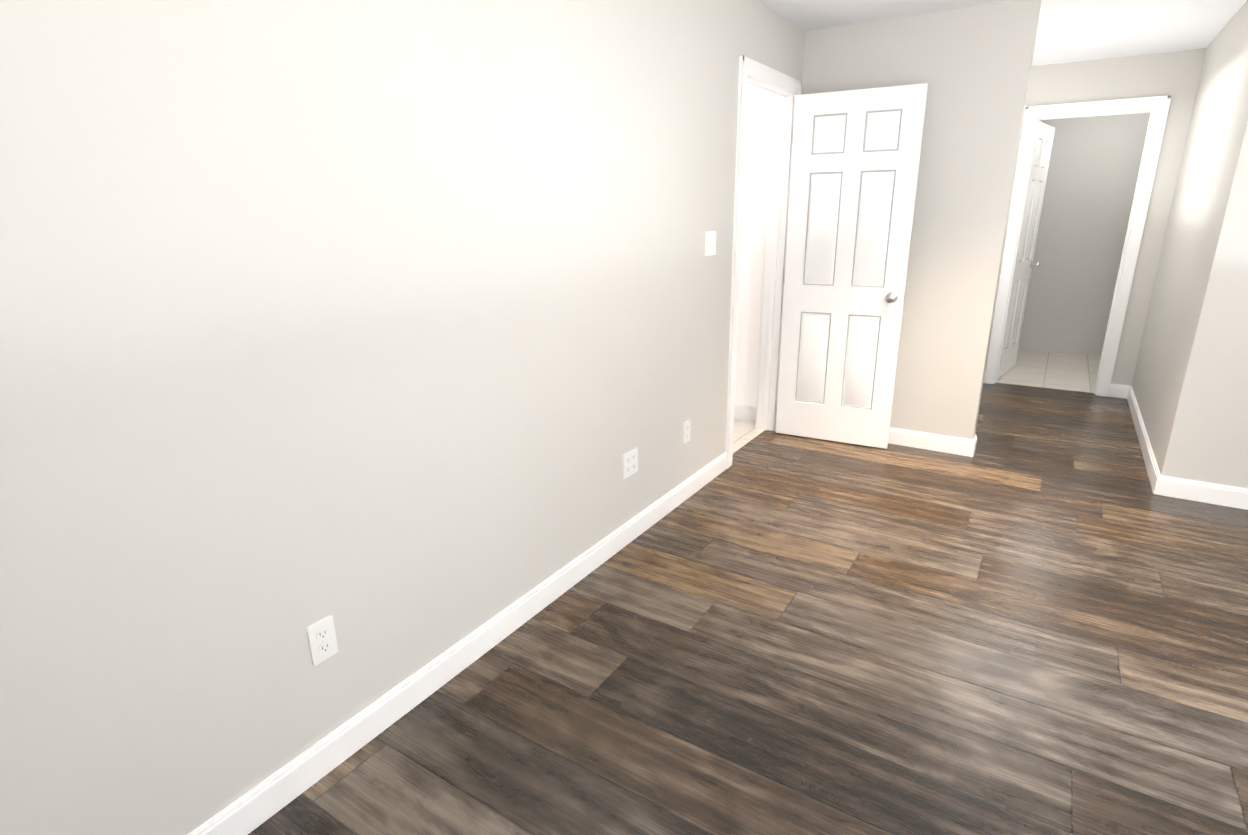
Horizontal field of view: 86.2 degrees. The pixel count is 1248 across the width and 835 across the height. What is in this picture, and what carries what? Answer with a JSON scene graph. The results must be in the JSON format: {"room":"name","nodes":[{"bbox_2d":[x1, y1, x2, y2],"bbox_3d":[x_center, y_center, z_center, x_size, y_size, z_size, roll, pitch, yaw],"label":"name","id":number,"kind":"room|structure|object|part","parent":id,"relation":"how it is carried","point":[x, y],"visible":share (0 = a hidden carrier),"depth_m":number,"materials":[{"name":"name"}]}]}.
{"room":"empty bedroom","nodes":[
{"label":"empty bedroom","id":0,"kind":"room"},
{"bbox_2d":[0,0,804,834],"bbox_3d":[-0.216,-0.527,2.477,0.120,2.450,4.650,10,20,31],"label":"wall","id":1,"kind":"structure","parent":0,"point":[392,336],"depth_m":1.61,"materials":[{"name":"beige paint"}]},
{"bbox_2d":[306,615,337,665],"bbox_3d":[-0.789,0.584,1.747,0.008,0.116,0.072,10,20,31],"label":"electrical outlet","id":2,"kind":"object","parent":1,"relation":"attached to","point":[322,639],"visible":1,"depth_m":1.74,"materials":[{"name":"white plastic"}]},
{"bbox_2d":[187,452,726,834],"bbox_3d":[-0.364,0.705,2.468,0.016,0.105,3.549,10,20,31],"label":"baseboard","id":3,"kind":"structure","parent":1,"relation":"attached to","point":[267,798],"depth_m":2.06,"materials":[{"name":"white paint"}]},
{"bbox_2d":[623,447,637,478],"bbox_3d":[0.030,0.202,2.966,0.008,0.116,0.118,10,20,31],"label":"electrical outlet","id":4,"kind":"object","parent":1,"relation":"attached to","point":[630,462],"visible":1,"depth_m":2.96,"materials":[{"name":"white plastic"}]},
{"bbox_2d":[683,419,690,443],"bbox_3d":[0.321,0.072,3.400,0.008,0.116,0.072,10,20,31],"label":"electrical outlet","id":5,"kind":"object","parent":1,"relation":"attached to","point":[686,431],"visible":1,"depth_m":3.39,"materials":[{"name":"white plastic"}]},
{"bbox_2d":[705,231,715,255],"bbox_3d":[0.432,-0.863,3.305,0.011,0.116,0.118,10,20,31],"label":"light switch","id":6,"kind":"object","parent":1,"relation":"attached to","point":[710,242],"visible":1,"depth_m":3.30,"materials":[{"name":"white plastic"}]},
{"bbox_2d":[725,55,801,468],"bbox_3d":[0.764,-0.858,3.973,0.160,2.173,0.881,10,20,31],"label":"door frame","id":7,"kind":"structure","parent":1,"relation":"attached to","point":[782,90],"depth_m":4.06,"materials":[{"name":"white paint"}]},
{"bbox_2d":[776,83,927,448],"bbox_3d":[1.337,-0.853,4.064,0.724,2.075,0.172,10,20,31],"label":"bedroom door","id":8,"kind":"structure","parent":1,"relation":"in","point":[855,160],"depth_m":3.99,"materials":[{"name":"white paint"}]},
{"bbox_3d":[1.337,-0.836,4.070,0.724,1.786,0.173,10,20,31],"label":"knob","id":9,"kind":"part","parent":8,"relation":"part of","materials":[{"name":"silver metal"}]},
{"bbox_2d":[248,349,1247,834],"bbox_3d":[1.855,0.372,3.796,5.390,0.100,8.540,10,20,31],"label":"floor","id":10,"kind":"structure","parent":0,"point":[1030,617],"depth_m":2.20,"materials":[{"name":"brown wood"}]},
{"bbox_2d":[735,0,1040,439],"bbox_3d":[0.967,-1.157,4.453,2.754,2.450,0.120,10,20,31],"label":"wall","id":11,"kind":"structure","parent":0,"point":[971,66],"depth_m":3.81,"materials":[{"name":"beige paint"}]},
{"bbox_2d":[734,404,755,421],"bbox_3d":[0.799,-0.042,4.823,0.459,0.105,0.043,10,20,31],"label":"baseboard","id":12,"kind":"structure","parent":11,"relation":"attached to","point":[744,412],"depth_m":4.75,"materials":[{"name":"white paint"}]},
{"bbox_2d":[888,428,976,456],"bbox_3d":[1.603,0.100,4.333,1.211,0.105,0.033,10,20,31],"label":"baseboard","id":13,"kind":"structure","parent":11,"relation":"attached to","point":[927,441],"depth_m":4.14,"materials":[{"name":"white paint"}]},
{"bbox_2d":[757,0,1246,65],"bbox_3d":[1.824,-2.063,3.039,5.390,0.100,8.540,10,20,31],"label":"ceiling","id":14,"kind":"structure","parent":0,"point":[1068,31],"depth_m":3.75,"materials":[{"name":"white paint"}]},
{"bbox_2d":[1018,112,1150,355],"bbox_3d":[4.261,-1.897,6.701,1.545,2.450,0.120,10,20,31],"label":"wall","id":15,"kind":"structure","parent":0,"point":[1092,173],"depth_m":6.51,"materials":[{"name":"beige paint"}]},
{"bbox_2d":[984,48,1205,394],"bbox_3d":[3.317,-1.449,5.298,1.545,2.450,0.120,10,20,31],"label":"wall","id":16,"kind":"structure","parent":0,"point":[1175,75],"depth_m":4.82,"materials":[{"name":"beige paint"}]},
{"bbox_2d":[997,121,1054,378],"bbox_3d":[3.478,-1.401,5.743,0.193,2.075,0.717,10,20,31],"label":"bathroom door","id":17,"kind":"structure","parent":16,"relation":"in","point":[1032,214],"depth_m":5.73,"materials":[{"name":"white paint"}]},
{"bbox_3d":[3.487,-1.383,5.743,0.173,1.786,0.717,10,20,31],"label":"knob","id":18,"kind":"part","parent":17,"relation":"part of","materials":[{"name":"silver metal"}]},
{"bbox_2d":[984,95,1171,396],"bbox_3d":[3.487,-1.285,5.235,0.877,2.173,0.160,10,20,31],"label":"door frame","id":19,"kind":"structure","parent":16,"relation":"attached to","point":[1157,107],"depth_m":5.08,"materials":[{"name":"white paint"}]},
{"bbox_2d":[1132,0,1247,467],"bbox_3d":[3.944,-1.289,4.758,0.120,2.450,3.890,10,20,31],"label":"wall","id":20,"kind":"structure","parent":0,"point":[1218,113],"depth_m":3.83,"materials":[{"name":"beige paint"}]},
{"bbox_2d":[983,371,1157,483],"bbox_3d":[2.964,-0.018,4.658,1.046,0.105,2.023,10,20,31],"label":"baseboard","id":21,"kind":"structure","parent":20,"relation":"attached to","point":[1121,391],"depth_m":4.41,"materials":[{"name":"white paint"}]},
{"bbox_2d":[1159,101,1247,488],"bbox_3d":[3.546,-0.653,2.729,1.745,2.450,0.120,10,20,31],"label":"wall","id":22,"kind":"structure","parent":0,"point":[1206,440],"depth_m":3.24,"materials":[{"name":"beige paint"}]},
{"bbox_2d":[1151,468,1247,509],"bbox_3d":[3.463,0.468,3.077,1.612,0.105,0.043,10,20,31],"label":"baseboard","id":23,"kind":"structure","parent":22,"relation":"attached to","point":[1211,493],"depth_m":3.38,"materials":[{"name":"white paint"}]}
]}

